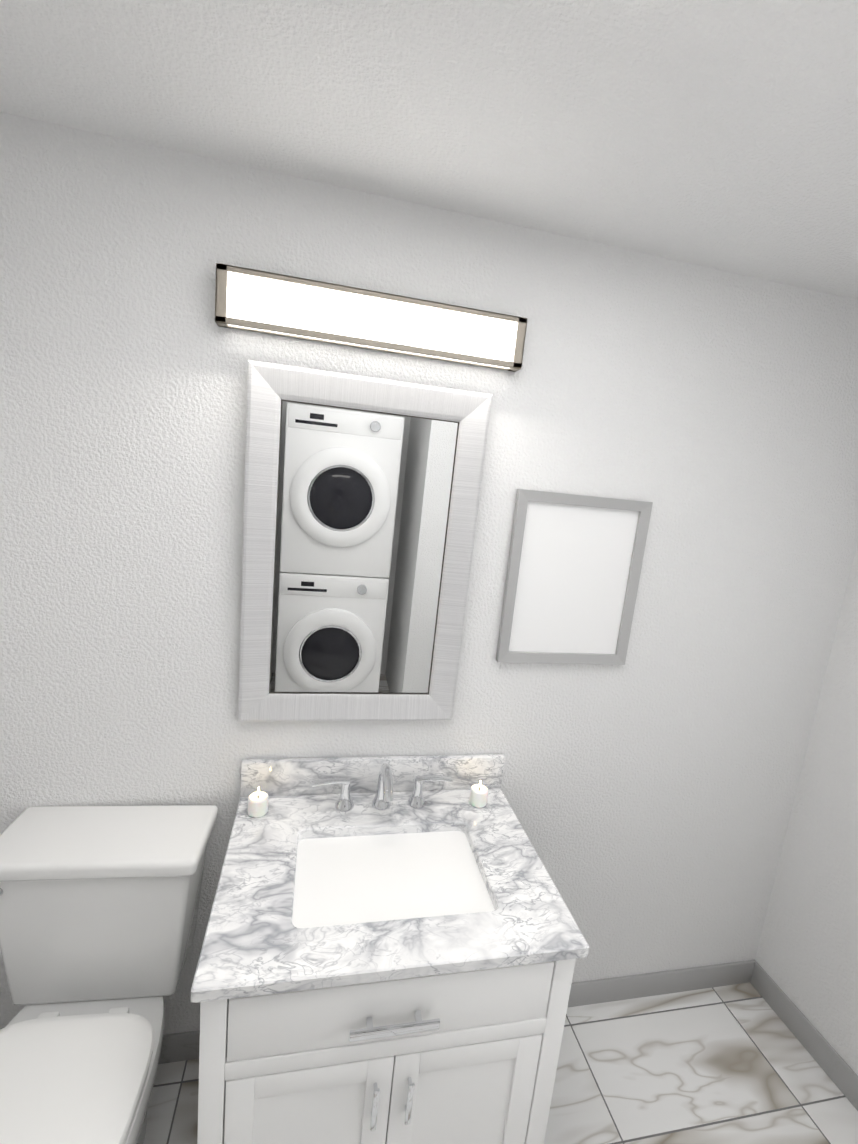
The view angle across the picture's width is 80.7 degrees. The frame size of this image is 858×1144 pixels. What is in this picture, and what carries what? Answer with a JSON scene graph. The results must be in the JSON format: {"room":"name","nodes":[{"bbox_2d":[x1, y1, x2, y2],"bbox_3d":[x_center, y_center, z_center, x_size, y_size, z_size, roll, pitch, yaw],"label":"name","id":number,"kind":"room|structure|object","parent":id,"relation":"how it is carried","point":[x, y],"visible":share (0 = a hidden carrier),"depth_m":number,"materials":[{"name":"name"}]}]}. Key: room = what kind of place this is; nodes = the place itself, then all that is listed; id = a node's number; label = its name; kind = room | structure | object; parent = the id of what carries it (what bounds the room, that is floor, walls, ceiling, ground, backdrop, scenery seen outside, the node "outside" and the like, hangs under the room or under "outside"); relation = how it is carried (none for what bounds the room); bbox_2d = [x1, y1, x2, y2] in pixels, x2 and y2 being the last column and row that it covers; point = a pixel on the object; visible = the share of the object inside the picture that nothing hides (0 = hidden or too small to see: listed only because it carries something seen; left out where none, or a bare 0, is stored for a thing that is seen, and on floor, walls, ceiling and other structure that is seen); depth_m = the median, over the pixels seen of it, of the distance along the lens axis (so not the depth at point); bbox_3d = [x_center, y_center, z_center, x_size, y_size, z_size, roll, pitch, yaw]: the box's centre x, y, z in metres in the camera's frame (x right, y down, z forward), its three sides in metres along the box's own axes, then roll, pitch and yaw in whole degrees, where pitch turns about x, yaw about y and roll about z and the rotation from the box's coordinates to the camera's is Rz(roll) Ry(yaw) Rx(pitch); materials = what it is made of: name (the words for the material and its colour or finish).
{"room":"bathroom","nodes":[
{"label":"bathroom","id":0,"kind":"room"},
{"bbox_2d":[0,112,857,1034],"bbox_3d":[-0.758,0.262,1.344,4.650,2.440,0.100,3,10,-12],"label":"wall","id":1,"kind":"structure","parent":0,"point":[648,788],"depth_m":1.37,"materials":[{"name":"white paint"}]},
{"bbox_2d":[238,360,492,720],"bbox_3d":[-0.175,-0.028,1.324,0.593,0.910,0.059,3,10,-12],"label":"mirror","id":2,"kind":"object","parent":1,"relation":"attached to","point":[361,499],"visible":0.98,"depth_m":1.32,"materials":[{"name":"whitewashed light wood"},{"name":"mirror glass"}]},
{"bbox_2d":[215,263,527,371],"bbox_3d":[-0.121,-0.608,1.229,0.740,0.122,0.043,3,10,-12],"label":"sconce","id":3,"kind":"object","parent":1,"relation":"attached to","point":[253,300],"visible":0.98,"depth_m":1.21,"materials":[{"name":"silver metal"}]},
{"bbox_2d":[159,960,757,1063],"bbox_3d":[-0.056,1.470,1.671,2.700,0.095,0.012,3,10,-12],"label":"baseboard","id":4,"kind":"structure","parent":1,"relation":"attached to","point":[182,1046],"depth_m":1.85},
{"bbox_2d":[496,489,652,664],"bbox_3d":[0.424,0.028,1.480,0.414,0.500,0.020,3,10,-12],"label":"framed wall art","id":5,"kind":"object","parent":1,"relation":"attached to","point":[574,566],"visible":0.91,"depth_m":1.48,"materials":[{"name":"grey paper"}]},
{"bbox_2d":[0,0,857,299],"bbox_3d":[-0.358,-0.700,-0.208,4.650,0.060,2.920,3,10,-12],"label":"ceiling","id":6,"kind":"structure","parent":0,"point":[718,134],"depth_m":0.89,"materials":[{"name":"white paint"}]},
{"bbox_2d":[144,982,857,1143],"bbox_3d":[-0.600,1.750,0.225,4.650,0.060,2.920,3,10,-12],"label":"floor","id":7,"kind":"structure","parent":0,"point":[734,1064],"depth_m":1.59,"materials":[{"name":"tile"}]},
{"bbox_2d":[0,805,217,1143],"bbox_3d":[-0.782,1.108,1.076,0.483,0.870,0.738,3,10,-12],"label":"toilet","id":8,"kind":"object","parent":7,"relation":"on","point":[99,906],"visible":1,"depth_m":1.17,"materials":[{"name":"white ceramic"}]},
{"bbox_2d":[191,754,588,1143],"bbox_3d":[-0.134,1.074,1.284,0.760,0.989,0.567,3,10,-12],"label":"bathroom vanity","id":9,"kind":"object","parent":7,"relation":"on","point":[400,970],"visible":1,"depth_m":1.05,"materials":[{"name":"white paint"}]},
{"bbox_2d":[248,787,267,817],"bbox_3d":[-0.449,0.598,1.329,0.051,0.074,0.051,3,10,-12],"label":"candle","id":10,"kind":"object","parent":9,"relation":"on","point":[257,803],"visible":1,"depth_m":1.31,"materials":[{"name":"white wax"}]},
{"bbox_2d":[311,763,452,811],"bbox_3d":[-0.118,0.589,1.359,0.390,0.145,0.146,3,10,-12],"label":"faucet","id":11,"kind":"object","parent":9,"relation":"on","point":[382,799],"visible":1,"depth_m":1.38,"materials":[{"name":"silver metal"}]},
{"bbox_2d":[469,780,487,807],"bbox_3d":[0.145,0.634,1.460,0.051,0.074,0.051,3,10,-12],"label":"candle","id":12,"kind":"object","parent":9,"relation":"on","point":[478,795],"visible":1,"depth_m":1.45,"materials":[{"name":"white wax"}]},
{"bbox_2d":[755,542,857,1074],"bbox_3d":[1.619,0.579,0.878,0.120,2.440,1.870,3,10,-12],"label":"wall","id":13,"kind":"structure","parent":0,"point":[806,958],"depth_m":1.72,"materials":[{"name":"white paint"}]},
{"bbox_2d":[751,964,857,1110],"bbox_3d":[1.430,1.714,1.119,0.012,0.095,1.738,3,10,-12],"label":"baseboard","id":14,"kind":"structure","parent":13,"relation":"attached to","point":[813,1041],"depth_m":1.73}
]}

